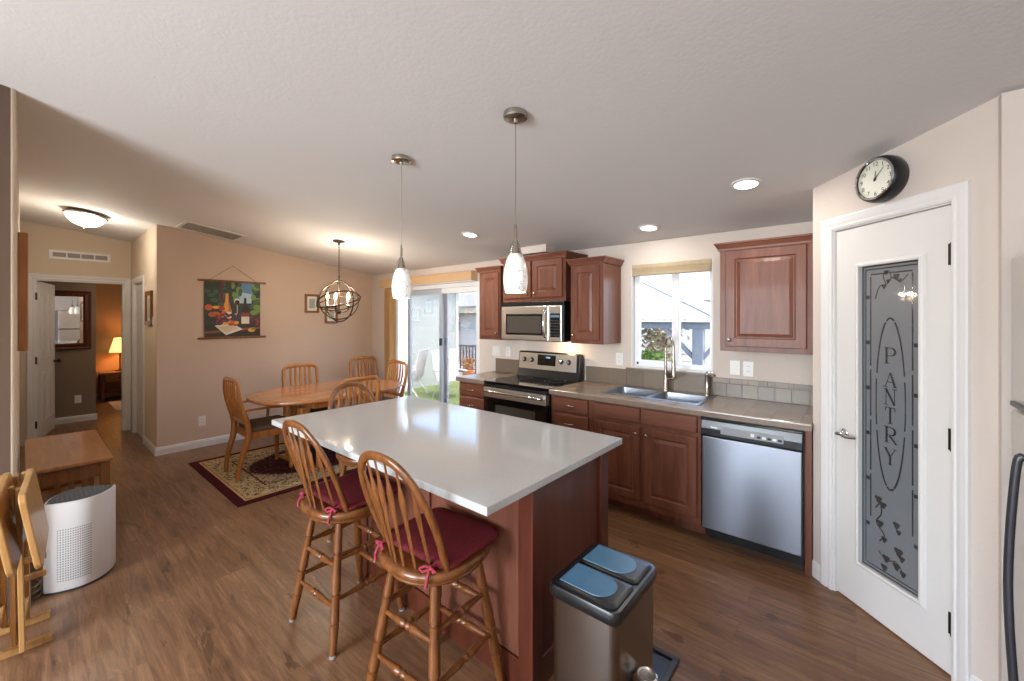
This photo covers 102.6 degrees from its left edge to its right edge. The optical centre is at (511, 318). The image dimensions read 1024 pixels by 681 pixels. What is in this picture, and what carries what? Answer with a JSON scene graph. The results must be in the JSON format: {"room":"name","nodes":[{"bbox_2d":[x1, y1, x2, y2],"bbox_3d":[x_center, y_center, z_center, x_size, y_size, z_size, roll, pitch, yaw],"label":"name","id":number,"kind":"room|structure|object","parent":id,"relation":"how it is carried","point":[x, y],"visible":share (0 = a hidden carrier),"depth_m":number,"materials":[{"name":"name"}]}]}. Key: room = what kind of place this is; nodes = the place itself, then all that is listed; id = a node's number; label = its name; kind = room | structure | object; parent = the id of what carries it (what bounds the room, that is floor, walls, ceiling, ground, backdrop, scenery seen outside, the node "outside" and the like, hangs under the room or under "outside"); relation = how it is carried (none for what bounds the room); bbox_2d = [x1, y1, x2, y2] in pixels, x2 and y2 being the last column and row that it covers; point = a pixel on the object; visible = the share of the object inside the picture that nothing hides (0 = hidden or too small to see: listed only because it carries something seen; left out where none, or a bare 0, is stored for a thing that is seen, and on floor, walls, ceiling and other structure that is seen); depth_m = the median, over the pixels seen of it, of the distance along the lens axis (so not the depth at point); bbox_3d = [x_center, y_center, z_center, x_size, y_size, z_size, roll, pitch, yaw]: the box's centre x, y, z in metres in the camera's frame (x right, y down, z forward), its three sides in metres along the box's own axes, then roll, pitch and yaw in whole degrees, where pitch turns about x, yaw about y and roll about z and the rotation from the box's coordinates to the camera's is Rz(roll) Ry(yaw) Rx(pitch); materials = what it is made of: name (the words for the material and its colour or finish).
{"room":"kitchen","nodes":[
{"label":"kitchen","id":0,"kind":"room"},
{"bbox_2d":[0,84,10,618],"bbox_3d":[-3.735,0.141,0.822,0.120,2.798,3.460,0,0,40],"label":"wall","id":1,"kind":"structure","parent":0,"point":[5,92],"depth_m":2.10,"materials":[{"name":"beige paint"}]},
{"bbox_2d":[11,88,19,476],"bbox_3d":[-4.272,0.172,3.489,4.370,2.735,0.098,0,0,40],"label":"wall","id":2,"kind":"structure","parent":0,"point":[15,206],"depth_m":2.12,"materials":[{"name":"beige paint"}]},
{"bbox_2d":[18,232,27,350],"bbox_3d":[-3.371,-0.170,2.828,0.620,0.760,0.045,0,0,40],"label":"framed picture","id":3,"kind":"object","parent":2,"relation":"attached to","point":[22,237],"visible":0.99,"depth_m":2.63,"materials":[{"name":"brown wood"}]},
{"bbox_2d":[39,281,95,417],"bbox_3d":[-7.977,0.340,6.112,2.320,2.400,2.316,0,0,40],"label":"wall","id":4,"kind":"structure","parent":0,"point":[75,374],"depth_m":6.10,"materials":[{"name":"beige paint"}]},
{"bbox_2d":[55,290,90,349],"bbox_3d":[-6.535,0.025,5.983,0.029,0.860,0.560,0,0,38],"label":"wall mirror","id":5,"kind":"object","parent":4,"relation":"attached to","point":[72,308],"visible":0.63,"depth_m":6.05,"materials":[{"name":"mirror"}]},
{"bbox_2d":[55,296,82,343],"bbox_3d":[-6.540,0.025,5.987,0.003,0.690,0.390,0,0,38],"label":"mirror glass","id":6,"kind":"object","parent":5,"relation":"attached to","point":[68,310],"depth_m":6.02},
{"bbox_2d":[55,413,96,424],"bbox_3d":[-7.075,1.494,5.372,0.014,0.092,2.320,0,0,40],"label":"baseboard","id":7,"kind":"structure","parent":4,"relation":"attached to","point":[71,419],"depth_m":6.08,"materials":[{"name":"white paint"}]},
{"bbox_2d":[20,220,130,445],"bbox_3d":[-5.630,0.174,5.348,0.100,2.733,1.165,0,0,40],"label":"wall","id":8,"kind":"structure","parent":0,"point":[42,238],"depth_m":5.20,"materials":[{"name":"beige paint"}]},
{"bbox_2d":[27,273,130,438],"bbox_3d":[-5.901,0.497,5.593,0.871,2.086,0.929,0,0,40],"label":"door","id":9,"kind":"structure","parent":8,"relation":"in","point":[41,360],"depth_m":5.28,"materials":[{"name":"white paint"}]},
{"bbox_2d":[49,249,110,262],"bbox_3d":[-5.585,-0.802,5.314,0.012,0.110,0.550,0,0,40],"label":"air vent","id":10,"kind":"object","parent":8,"relation":"in","point":[54,254],"visible":1,"depth_m":5.30,"materials":[{"name":"metal"}]},
{"bbox_2d":[96,283,121,393],"bbox_3d":[-7.478,0.340,8.435,0.100,2.400,1.883,0,0,40],"label":"wall","id":11,"kind":"structure","parent":0,"point":[108,296],"depth_m":7.95,"materials":[{"name":"paint"}]},
{"bbox_2d":[131,226,154,444],"bbox_3d":[-4.637,0.244,5.210,1.600,2.592,0.100,0,0,40],"label":"wall","id":12,"kind":"structure","parent":0,"point":[142,247],"depth_m":4.89,"materials":[{"name":"paint"}]},
{"bbox_2d":[132,275,144,442],"bbox_3d":[-4.788,0.507,5.324,0.792,2.066,0.120,0,0,40],"label":"door","id":13,"kind":"structure","parent":12,"relation":"in","point":[138,284],"depth_m":5.42,"materials":[{"name":"white paint"}]},
{"bbox_2d":[145,290,152,324],"bbox_3d":[-4.263,-0.120,4.814,0.340,0.400,0.025,0,0,40],"label":"framed picture","id":14,"kind":"object","parent":12,"relation":"attached to","point":[148,294],"visible":1,"depth_m":4.81,"materials":[{"name":"brown wood"}]},
{"bbox_2d":[143,436,156,455],"bbox_3d":[-4.247,1.494,4.808,0.713,0.092,0.014,0,0,40],"label":"baseboard","id":15,"kind":"structure","parent":12,"relation":"attached to","point":[146,442],"depth_m":4.78,"materials":[{"name":"white paint"}]},
{"bbox_2d":[155,224,371,446],"bbox_3d":[-3.160,0.244,5.647,0.100,2.592,2.667,0,0,40],"label":"wall","id":16,"kind":"structure","parent":0,"point":[190,371],"depth_m":5.18,"materials":[{"name":"beige paint"}]},
{"bbox_2d":[155,433,244,455],"bbox_3d":[-3.121,1.494,5.605,0.014,0.092,2.679,0,0,40],"label":"baseboard","id":17,"kind":"structure","parent":16,"relation":"attached to","point":[163,450],"depth_m":4.84,"materials":[{"name":"white paint"}]},
{"bbox_2d":[198,266,265,338],"bbox_3d":[-3.495,-0.203,5.149,0.027,0.911,0.730,0,0,40],"label":"picture","id":18,"kind":"object","parent":16,"relation":"attached to","point":[231,308],"visible":1,"depth_m":5.13,"materials":[{"name":"multicoloured fabric"}]},
{"bbox_2d":[305,294,318,312],"bbox_3d":[-2.871,-0.212,5.894,0.025,0.265,0.200,0,0,40],"label":"framed picture","id":19,"kind":"object","parent":16,"relation":"attached to","point":[310,299],"visible":0.92,"depth_m":5.89,"materials":[{"name":"brown wood"}]},
{"bbox_2d":[325,307,337,322],"bbox_3d":[-2.689,-0.050,6.111,0.025,0.245,0.190,0,0,40],"label":"framed picture","id":20,"kind":"object","parent":16,"relation":"attached to","point":[333,314],"visible":0.71,"depth_m":6.11,"materials":[{"name":"brown wood"}]},
{"bbox_2d":[0,396,950,680],"bbox_3d":[-3.732,1.600,3.214,12.750,0.120,7.370,0,0,40],"label":"floor","id":21,"kind":"structure","parent":0,"point":[200,585],"depth_m":2.19,"materials":[{"name":"brown wood"}]},
{"bbox_2d":[0,552,52,660],"bbox_3d":[-2.388,1.240,1.931,0.258,0.600,0.295,0,0,40],"label":"stand","id":22,"kind":"object","parent":21,"relation":"on","point":[4,654],"visible":0.31,"depth_m":1.92,"materials":[{"name":"brown wood"}]},
{"bbox_2d":[0,472,25,629],"bbox_3d":[-2.264,1.118,1.820,0.570,0.772,0.117,0,0,44],"label":"folding tray table","id":23,"kind":"object","parent":22,"relation":"on","point":[10,551],"visible":0.86,"depth_m":1.77,"materials":[{"name":"brown wood"}]},
{"bbox_2d":[0,472,25,577],"bbox_3d":[-2.223,0.895,1.813,0.500,0.327,0.070,0,0,44],"label":"tray","id":24,"kind":"object","parent":23,"relation":"on","point":[10,551],"depth_m":1.73,"materials":[{"name":"brown wood"}]},
{"bbox_2d":[8,468,48,653],"bbox_3d":[-2.217,1.118,1.877,0.570,0.772,0.117,0,0,44],"label":"folding tray table","id":25,"kind":"object","parent":22,"relation":"on","point":[26,500],"visible":0.96,"depth_m":1.84,"materials":[{"name":"brown wood"}]},
{"bbox_2d":[18,468,48,568],"bbox_3d":[-2.175,0.895,1.870,0.500,0.327,0.070,0,0,44],"label":"tray","id":26,"kind":"object","parent":25,"relation":"on","point":[31,510],"depth_m":1.80,"materials":[{"name":"brown wood"}]},
{"bbox_2d":[30,571,42,598],"bbox_3d":[-2.653,1.482,2.274,0.163,0.111,0.068,0,0,40],"label":"power cord","id":27,"kind":"object","parent":21,"relation":"on","point":[41,578],"visible":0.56,"depth_m":2.28,"materials":[{"name":"plastic"}]},
{"bbox_2d":[25,430,112,554],"bbox_3d":[-3.433,1.268,3.159,1.140,0.545,0.410,0,0,40],"label":"console table","id":28,"kind":"object","parent":21,"relation":"on","point":[61,463],"visible":0.47,"depth_m":2.95,"materials":[{"name":"brown wood"}]},
{"bbox_2d":[43,484,115,595],"bbox_3d":[-2.541,1.284,2.420,0.260,0.510,0.248,0,0,-29],"label":"air purifier","id":29,"kind":"object","parent":21,"relation":"on","point":[81,541],"visible":1,"depth_m":2.34,"materials":[{"name":"grey plastic"}]},
{"bbox_2d":[46,484,112,504],"bbox_3d":[-2.546,1.032,2.424,0.230,0.005,0.278,0,0,40],"label":"grille","id":30,"kind":"object","parent":29,"relation":"attached to","point":[83,494],"depth_m":2.40,"materials":[{"name":"grey plastic"}]},
{"bbox_2d":[97,370,121,401],"bbox_3d":[-7.550,1.275,7.857,0.452,0.530,0.520,0,0,40],"label":"nightstand","id":31,"kind":"object","parent":21,"relation":"on","point":[110,376],"visible":0.58,"depth_m":7.66,"materials":[{"name":"brown wood"}]},
{"bbox_2d":[105,390,121,395],"bbox_3d":[-7.555,1.425,7.862,0.380,0.030,0.398,0,0,40],"label":"shelf","id":32,"kind":"object","parent":31,"relation":"attached to","point":[118,392],"depth_m":7.76,"materials":[{"name":"brown wood"}]},
{"bbox_2d":[109,338,121,370],"bbox_3d":[-7.535,0.694,7.884,0.310,0.630,0.310,0,0,40],"label":"table lamp","id":33,"kind":"object","parent":31,"relation":"on","point":[116,347],"visible":0.81,"depth_m":7.79,"materials":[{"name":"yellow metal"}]},
{"bbox_2d":[108,400,121,410],"bbox_3d":[-6.686,1.534,7.512,1.100,0.012,0.920,0,0,40],"label":"rug","id":34,"kind":"object","parent":21,"relation":"on","point":[117,405],"visible":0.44,"depth_m":7.27,"materials":[{"name":"fabric"}]},
{"bbox_2d":[188,442,357,506],"bbox_3d":[-2.070,1.536,4.737,1.560,0.008,2.350,0,0,40],"label":"area rug","id":35,"kind":"object","parent":21,"relation":"on","point":[263,477],"visible":0.46,"depth_m":4.02,"materials":[{"name":"beige fabric"}]},
{"bbox_2d":[222,377,294,480],"bbox_3d":[-2.568,1.052,4.159,0.560,0.961,0.541,0,0,40],"label":"dining chair","id":36,"kind":"object","parent":35,"relation":"on","point":[256,428],"visible":0.85,"depth_m":4.04,"materials":[{"name":"brown wood"}]},
{"bbox_2d":[281,363,333,442],"bbox_3d":[-2.484,1.052,5.019,0.541,0.961,0.475,0,0,40],"label":"dining chair","id":37,"kind":"object","parent":35,"relation":"on","point":[309,365],"visible":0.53,"depth_m":5.13,"materials":[{"name":"brown wood"}]},
{"bbox_2d":[246,379,400,472],"bbox_3d":[-2.025,1.159,4.589,1.070,0.742,1.600,0,0,40],"label":"dining table","id":38,"kind":"object","parent":35,"relation":"on","point":[315,395],"visible":0.49,"depth_m":4.24,"materials":[{"name":"brown wood"}]},
{"bbox_2d":[316,375,379,470],"bbox_3d":[-1.681,1.052,4.192,0.541,0.961,0.475,0,0,38],"label":"dining chair","id":39,"kind":"object","parent":35,"relation":"on","point":[371,377],"visible":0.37,"depth_m":4.05,"materials":[{"name":"brown wood"}]},
{"bbox_2d":[379,360,407,400],"bbox_3d":[-1.705,1.052,5.375,0.560,0.961,0.541,0,0,40],"label":"dining chair","id":40,"kind":"object","parent":35,"relation":"on","point":[401,394],"visible":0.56,"depth_m":5.50,"materials":[{"name":"brown wood"}]},
{"bbox_2d":[282,419,404,659],"bbox_3d":[-0.875,1.008,2.097,0.426,1.071,0.498,0,0,37],"label":"bar stool","id":41,"kind":"object","parent":21,"relation":"on","point":[313,507],"visible":0.78,"depth_m":1.96,"materials":[{"name":"brown wood"}]},
{"bbox_2d":[297,471,397,523],"bbox_3d":[-0.848,0.914,2.133,0.394,0.071,0.395,0,0,37],"label":"seat cushion","id":42,"kind":"object","parent":41,"relation":"on","point":[350,483],"visible":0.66,"depth_m":2.09,"materials":[{"name":"red fabric"}]},
{"bbox_2d":[327,382,376,541],"bbox_3d":[-1.022,1.008,2.891,0.498,1.071,0.427,0,0,38],"label":"bar stool","id":43,"kind":"object","parent":21,"relation":"on","point":[346,461],"visible":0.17,"depth_m":2.94,"materials":[{"name":"brown wood"}]},
{"bbox_2d":[349,356,392,397],"bbox_3d":[-2.083,1.062,6.074,0.541,0.961,0.475,0,0,41],"label":"dining chair","id":44,"kind":"object","parent":21,"relation":"on","point":[362,357],"visible":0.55,"depth_m":6.21,"materials":[{"name":"brown wood"}]},
{"bbox_2d":[358,450,504,680],"bbox_3d":[-0.334,1.008,1.644,0.427,1.071,0.498,0,0,36],"label":"bar stool","id":45,"kind":"object","parent":21,"relation":"on","point":[400,565],"visible":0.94,"depth_m":1.53,"materials":[{"name":"brown wood"}]},
{"bbox_2d":[374,507,498,588],"bbox_3d":[-0.308,0.914,1.680,0.394,0.071,0.395,0,0,36],"label":"seat cushion","id":46,"kind":"object","parent":45,"relation":"on","point":[463,536],"visible":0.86,"depth_m":1.65,"materials":[{"name":"red fabric"}]},
{"bbox_2d":[460,381,484,409],"bbox_3d":[-0.234,1.104,4.496,0.403,0.872,0.651,0,0,40],"label":"base cabinet","id":47,"kind":"object","parent":21,"relation":"on","point":[471,394],"visible":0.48,"depth_m":4.26,"materials":[{"name":"brown wood"}]},
{"bbox_2d":[456,371,516,384],"bbox_3d":[-0.232,0.647,4.511,0.428,0.042,0.644,0,0,40],"label":"countertop","id":48,"kind":"structure","parent":47,"relation":"on","point":[478,378],"depth_m":4.41,"materials":[{"name":"beige stone"}]},
{"bbox_2d":[360,452,607,680],"bbox_3d":[-0.207,1.099,2.321,1.310,0.883,0.660,0,0,40],"label":"kitchen island","id":49,"kind":"object","parent":21,"relation":"on","point":[543,531],"visible":0.29,"depth_m":1.79,"materials":[{"name":"brown wood"}]},
{"bbox_2d":[272,396,621,515],"bbox_3d":[-0.453,0.641,2.336,1.828,0.031,1.027,0,0,40],"label":"island countertop","id":50,"kind":"structure","parent":49,"relation":"on","point":[483,462],"depth_m":2.03,"materials":[{"name":"stone"}]},
{"bbox_2d":[483,350,583,423],"bbox_3d":[0.195,0.948,4.077,0.778,1.184,0.702,0,0,40],"label":"electric range","id":51,"kind":"object","parent":21,"relation":"on","point":[525,394],"visible":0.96,"depth_m":4.03,"materials":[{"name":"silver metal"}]},
{"bbox_2d":[484,375,579,390],"bbox_3d":[0.198,0.633,4.080,0.778,0.023,0.572,0,0,40],"label":"glass cooktop","id":52,"kind":"object","parent":51,"relation":"in","point":[515,382],"depth_m":4.02,"materials":[{"name":"black glass"}]},
{"bbox_2d":[551,394,592,431],"bbox_3d":[0.684,1.104,3.726,0.409,0.872,0.651,0,0,40],"label":"base cabinet","id":53,"kind":"object","parent":21,"relation":"on","point":[571,412],"visible":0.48,"depth_m":3.48,"materials":[{"name":"brown wood"}]},
{"bbox_2d":[550,543,655,680],"bbox_3d":[0.343,1.230,1.520,0.274,0.588,0.356,0,0,40],"label":"recycling bin","id":54,"kind":"object","parent":21,"relation":"on","point":[603,599],"visible":1,"depth_m":1.42,"materials":[{"name":"metal"}]},
{"bbox_2d":[593,400,705,533],"bbox_3d":[1.165,1.104,3.324,0.841,0.872,0.648,0,0,40],"label":"base cabinet","id":55,"kind":"object","parent":21,"relation":"on","point":[655,472],"visible":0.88,"depth_m":3.04,"materials":[{"name":"brown wood"}]},
{"bbox_2d":[549,381,812,431],"bbox_3d":[1.252,0.647,3.266,1.878,0.042,0.644,0,0,40],"label":"countertop","id":56,"kind":"structure","parent":55,"relation":"on","point":[770,413],"depth_m":2.94,"materials":[{"name":"beige laminate"}]},
{"bbox_2d":[600,385,716,404],"bbox_3d":[1.192,0.705,3.372,0.790,0.172,0.470,0,0,40],"label":"sink","id":57,"kind":"object","parent":56,"relation":"in","point":[625,390],"visible":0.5,"depth_m":3.41,"materials":[{"name":"metal"}]},
{"bbox_2d":[704,371,712,395],"bbox_3d":[1.563,0.521,3.297,0.075,0.196,0.057,0,0,-16],"label":"soap dispenser","id":58,"kind":"object","parent":57,"relation":"on","point":[706,374],"visible":1,"depth_m":3.29,"materials":[{"name":"silver metal"}]},
{"bbox_2d":[662,336,676,390],"bbox_3d":[1.341,0.383,3.447,0.086,0.472,0.204,0,0,-5],"label":"kitchen faucet","id":59,"kind":"object","parent":56,"relation":"on","point":[673,363],"visible":1,"depth_m":3.49,"materials":[{"name":"silver metal"}]},
{"bbox_2d":[662,374,668,390],"bbox_3d":[1.320,0.549,3.520,0.056,0.140,0.055,0,0,40],"label":"faucet","id":60,"kind":"object","parent":59,"relation":"on","point":[665,377],"depth_m":3.50,"materials":[{"name":"silver metal"}]},
{"bbox_2d":[653,644,679,680],"bbox_3d":[0.380,1.532,1.675,0.360,0.016,0.735,0,0,40],"label":"tray","id":61,"kind":"object","parent":21,"relation":"on","point":[665,663],"visible":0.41,"depth_m":1.82,"materials":[{"name":"black plastic"}]},
{"bbox_2d":[636,666,657,680],"bbox_3d":[0.462,1.380,1.407,0.090,0.320,0.089,0,0,40],"label":"post","id":62,"kind":"object","parent":61,"relation":"on","point":[643,673],"visible":1,"depth_m":1.41,"materials":[{"name":"silver metal"}]},
{"bbox_2d":[701,416,804,565],"bbox_3d":[1.703,1.106,2.853,0.582,0.868,0.640,0,0,40],"label":"dishwasher","id":63,"kind":"object","parent":21,"relation":"on","point":[753,475],"visible":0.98,"depth_m":2.60,"materials":[{"name":"silver metal"}]},
{"bbox_2d":[805,429,812,576],"bbox_3d":[1.966,1.104,2.684,0.033,0.872,0.600,0,0,40],"label":"filler panel","id":64,"kind":"object","parent":21,"relation":"on","point":[808,435],"visible":0.43,"depth_m":2.45,"materials":[{"name":"brown wood"}]},
{"bbox_2d":[1003,253,1023,680],"bbox_3d":[1.873,0.652,0.931,0.886,1.775,0.905,0,0,40],"label":"refrigerator","id":65,"kind":"object","parent":21,"relation":"on","point":[1013,555],"visible":1,"depth_m":1.43,"materials":[{"name":"metal"}]},
{"bbox_2d":[0,0,1023,274],"bbox_3d":[-2.391,-1.021,2.090,9.250,0.674,7.370,0,0,40],"label":"ceiling","id":66,"kind":"structure","parent":0,"point":[280,125],"depth_m":1.95,"materials":[{"name":"white paint"}]},
{"bbox_2d":[62,207,108,227],"bbox_3d":[-4.520,-1.046,4.352,0.342,0.188,0.344,0,0,-25],"label":"flush ceiling light","id":67,"kind":"object","parent":66,"relation":"attached to","point":[84,218],"visible":1,"depth_m":4.26,"materials":[{"name":"glass"}]},
{"bbox_2d":[176,220,246,240],"bbox_3d":[-3.425,-0.990,4.685,0.440,0.087,0.576,0,0,40],"label":"ceiling vent","id":68,"kind":"object","parent":66,"relation":"in","point":[187,225],"visible":1,"depth_m":4.67,"materials":[{"name":"metal"}]},
{"bbox_2d":[316,239,360,321],"bbox_3d":[-1.960,-0.419,4.647,0.483,0.926,0.468,0,0,40],"label":"orb chandelier","id":69,"kind":"object","parent":66,"relation":"hanging from","point":[326,295],"visible":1,"depth_m":4.62,"materials":[{"name":"brown metal"}]},
{"bbox_2d":[391,153,411,298],"bbox_3d":[-0.677,-0.555,2.515,0.120,0.865,0.120,0,0,40],"label":"pendant light","id":70,"kind":"object","parent":66,"relation":"hanging from","point":[401,286],"visible":1,"depth_m":2.48,"materials":[{"name":"glass"}]},
{"bbox_2d":[461,232,478,237],"bbox_3d":[-0.407,-0.808,3.975,0.170,0.028,0.171,0,0,-44],"label":"recessed light","id":71,"kind":"object","parent":66,"relation":"in","point":[466,234],"visible":1,"depth_m":3.96,"materials":[{"name":"white plastic"}]},
{"bbox_2d":[503,107,527,292],"bbox_3d":[0.017,-0.554,1.966,0.120,0.860,0.120,0,0,40],"label":"pendant light","id":72,"kind":"object","parent":66,"relation":"hanging from","point":[515,275],"visible":1,"depth_m":1.93,"materials":[{"name":"glass"}]},
{"bbox_2d":[638,224,659,231],"bbox_3d":[1.122,-0.740,3.366,0.170,0.028,0.171,0,0,-44],"label":"recessed light","id":73,"kind":"object","parent":66,"relation":"in","point":[647,227],"visible":1,"depth_m":3.36,"materials":[{"name":"white plastic"}]},
{"bbox_2d":[730,178,762,190],"bbox_3d":[1.410,-0.806,2.473,0.170,0.028,0.171,0,0,-44],"label":"recessed light","id":74,"kind":"object","parent":66,"relation":"in","point":[744,184],"visible":1,"depth_m":2.46,"materials":[{"name":"white plastic"}]},
{"bbox_2d":[372,221,812,397],"bbox_3d":[0.582,0.422,4.328,7.570,2.235,0.120,0,0,40],"label":"wall","id":75,"kind":"structure","parent":0,"point":[770,367],"depth_m":3.74,"materials":[{"name":"beige paint"}]},
{"bbox_2d":[380,270,477,287],"bbox_3d":[-1.230,-0.527,5.693,2.000,0.115,0.114,0,0,40],"label":"window valance","id":76,"kind":"object","parent":75,"relation":"attached to","point":[462,275],"visible":0.89,"depth_m":5.37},
{"bbox_2d":[396,281,478,405],"bbox_3d":[-1.050,0.540,5.681,1.769,1.999,0.142,0,0,40],"label":"sliding glass door","id":77,"kind":"structure","parent":75,"relation":"in","point":[443,319],"depth_m":5.57,"materials":[{"name":"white glass"}]},
{"bbox_2d":[384,280,475,397],"bbox_3d":[-1.210,0.512,5.693,1.950,1.995,0.077,0,0,40],"label":"vertical blind","id":78,"kind":"object","parent":77,"relation":"attached to","point":[389,301],"visible":0.58,"depth_m":6.20,"materials":[{"name":"fabric"}]},
{"bbox_2d":[475,265,502,339],"bbox_3d":[-0.148,-0.164,4.600,0.380,0.792,0.399,0,0,40],"label":"upper cabinet","id":79,"kind":"object","parent":75,"relation":"attached to","point":[491,277],"visible":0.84,"depth_m":4.44,"materials":[{"name":"brown wood"}]},
{"bbox_2d":[492,346,499,355],"bbox_3d":[-0.192,0.390,4.892,0.118,0.116,0.009,0,0,40],"label":"light switch","id":80,"kind":"object","parent":75,"relation":"attached to","point":[495,349],"visible":1,"depth_m":4.89,"materials":[{"name":"white plastic"}]},
{"bbox_2d":[496,358,518,372],"bbox_3d":[-0.032,0.549,4.755,0.418,0.152,0.013,0,0,40],"label":"tile backsplash","id":81,"kind":"structure","parent":75,"relation":"attached to","point":[504,365],"depth_m":4.76,"materials":[{"name":"tile"}]},
{"bbox_2d":[521,244,559,255],"bbox_3d":[0.300,-0.701,4.296,0.340,0.072,0.289,0,0,40],"label":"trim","id":82,"kind":"structure","parent":75,"relation":"attached to","point":[544,248],"depth_m":4.16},
{"bbox_2d":[499,250,587,302],"bbox_3d":[0.304,-0.398,4.214,0.847,0.465,0.409,0,0,40],"label":"upper cabinet","id":83,"kind":"object","parent":75,"relation":"attached to","point":[549,274],"visible":0.66,"depth_m":3.97,"materials":[{"name":"brown wood"}]},
{"bbox_2d":[502,301,570,341],"bbox_3d":[0.291,0.031,4.187,0.760,0.386,0.467,0,0,40],"label":"microwave","id":84,"kind":"object","parent":83,"relation":"attached to","point":[550,321],"visible":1,"depth_m":3.99,"materials":[{"name":"silver metal"}]},
{"bbox_2d":[566,255,623,344],"bbox_3d":[0.772,-0.157,3.829,0.404,0.777,0.399,0,0,40],"label":"upper cabinet","id":85,"kind":"object","parent":75,"relation":"attached to","point":[595,281],"visible":1,"depth_m":3.71,"materials":[{"name":"brown wood"}]},
{"bbox_2d":[616,353,622,364],"bbox_3d":[1.015,0.386,3.880,0.072,0.116,0.008,0,0,40],"label":"wall outlet","id":86,"kind":"object","parent":75,"relation":"attached to","point":[619,356],"visible":1,"depth_m":3.88,"materials":[{"name":"white plastic"}]},
{"bbox_2d":[586,366,711,394],"bbox_3d":[1.188,0.550,3.732,1.163,0.150,0.013,0,0,40],"label":"tile backsplash","id":87,"kind":"structure","parent":75,"relation":"attached to","point":[685,383],"depth_m":3.71,"materials":[{"name":"tile"}]},
{"bbox_2d":[626,367,714,376],"bbox_3d":[1.355,0.465,3.569,0.755,0.019,0.050,0,0,40],"label":"window stool","id":88,"kind":"structure","parent":75,"relation":"attached to","point":[627,368],"depth_m":3.57,"materials":[{"name":"brown tile"}]},
{"bbox_2d":[631,258,712,373],"bbox_3d":[1.415,-0.018,3.629,0.704,0.944,0.120,0,0,40],"label":"window","id":89,"kind":"structure","parent":75,"relation":"in","point":[636,361],"depth_m":3.62,"materials":[{"name":"white paint"}]},
{"bbox_2d":[632,259,711,275],"bbox_3d":[1.386,-0.440,3.595,0.680,0.099,0.059,0,0,40],"label":"roller blind","id":90,"kind":"object","parent":89,"relation":"attached to","point":[701,265],"visible":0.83,"depth_m":3.55,"materials":[{"name":"beige fabric"}]},
{"bbox_2d":[730,360,739,374],"bbox_3d":[1.766,0.391,3.250,0.072,0.116,0.009,0,0,40],"label":"light switch","id":91,"kind":"object","parent":75,"relation":"attached to","point":[734,364],"visible":1,"depth_m":3.25,"materials":[{"name":"white plastic"}]},
{"bbox_2d":[743,361,753,376],"bbox_3d":[1.838,0.395,3.190,0.072,0.116,0.008,0,0,40],"label":"wall outlet","id":92,"kind":"object","parent":75,"relation":"attached to","point":[748,367],"visible":1,"depth_m":3.19,"materials":[{"name":"white plastic"}]},
{"bbox_2d":[712,377,812,405],"bbox_3d":[1.906,0.552,3.129,0.700,0.146,0.014,0,0,40],"label":"tile backsplash","id":93,"kind":"structure","parent":75,"relation":"attached to","point":[801,394],"depth_m":3.11,"materials":[{"name":"tile"}]},
{"bbox_2d":[714,233,812,354],"bbox_3d":[1.835,-0.154,2.938,0.630,0.781,0.399,0,0,40],"label":"upper cabinet","id":94,"kind":"object","parent":75,"relation":"attached to","point":[766,284],"visible":0.8,"depth_m":2.79,"materials":[{"name":"brown wood"}]},
{"bbox_2d":[813,96,998,680],"bbox_3d":[1.895,0.340,2.025,0.100,2.400,0.888,0,0,-5],"label":"wall","id":95,"kind":"structure","parent":0,"point":[963,148],"depth_m":1.66,"materials":[{"name":"beige paint"}]},
{"bbox_2d":[812,559,819,581],"bbox_3d":[1.803,1.494,2.426,0.014,0.092,0.073,0,0,-5],"label":"baseboard","id":96,"kind":"structure","parent":95,"relation":"attached to","point":[815,566],"depth_m":2.43,"materials":[{"name":"white paint"}]},
{"bbox_2d":[855,155,909,202],"bbox_3d":[1.806,-0.682,2.013,0.080,0.225,0.225,0,0,-5],"label":"wall clock","id":97,"kind":"object","parent":95,"relation":"attached to","point":[882,178],"visible":1,"depth_m":1.98,"materials":[{"name":"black plastic"}]},
{"bbox_2d":[820,180,971,680],"bbox_3d":[1.871,0.489,2.033,0.147,2.102,0.719,0,0,-5],"label":"door","id":98,"kind":"structure","parent":95,"relation":"in","point":[896,289],"depth_m":1.97,"materials":[{"name":"white paint"}]},
{"bbox_2d":[998,88,1023,680],"bbox_3d":[2.233,0.344,1.299,0.908,2.392,0.099,0,0,40],"label":"wall","id":99,"kind":"structure","parent":0,"point":[1011,103],"depth_m":1.55,"materials":[{"name":"beige paint"}]},
{"label":"outside","id":100,"kind":"structure","parent":0,"visible":0},
{"bbox_3d":[5.726,1.770,14.611,34.000,0.140,22.249,0,0,40],"label":"ground","id":101,"kind":"structure","parent":100,"visible":0},
{"bbox_2d":[404,299,406,388],"bbox_3d":[-2.518,0.245,9.720,0.650,2.910,4.140,0,0,40],"label":"house wing","id":102,"kind":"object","parent":101,"relation":"on","point":[405,300],"visible":0.02,"depth_m":9.79,"materials":[{"name":"paint"}]},
{"bbox_2d":[641,349,667,360],"bbox_3d":[2.236,1.105,6.710,1.015,1.191,0.989,0,0,40],"label":"shrub","id":103,"kind":"object","parent":101,"relation":"on","point":[645,355],"visible":0.09,"depth_m":6.62,"materials":[{"name":"green plant"}]},
{"bbox_2d":[641,328,689,361],"bbox_3d":[2.798,0.923,8.016,1.345,1.555,1.427,0,0,40],"label":"shrub","id":104,"kind":"object","parent":101,"relation":"on","point":[660,337],"visible":0.22,"depth_m":7.90,"materials":[{"name":"green plant"}]},
{"bbox_2d":[641,281,709,365],"bbox_3d":[2.526,0.493,7.791,3.580,2.412,3.453,0,0,40],"label":"gazebo","id":105,"kind":"object","parent":101,"relation":"on","point":[656,302],"visible":0.29,"depth_m":5.97,"materials":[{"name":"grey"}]},
{"bbox_2d":[641,271,709,365],"bbox_3d":[5.339,-0.480,10.336,8.700,4.360,3.300,0,0,40],"label":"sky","id":106,"kind":"structure","parent":101,"relation":"on","point":[696,285],"depth_m":9.77,"materials":[{"name":"beige paint"}]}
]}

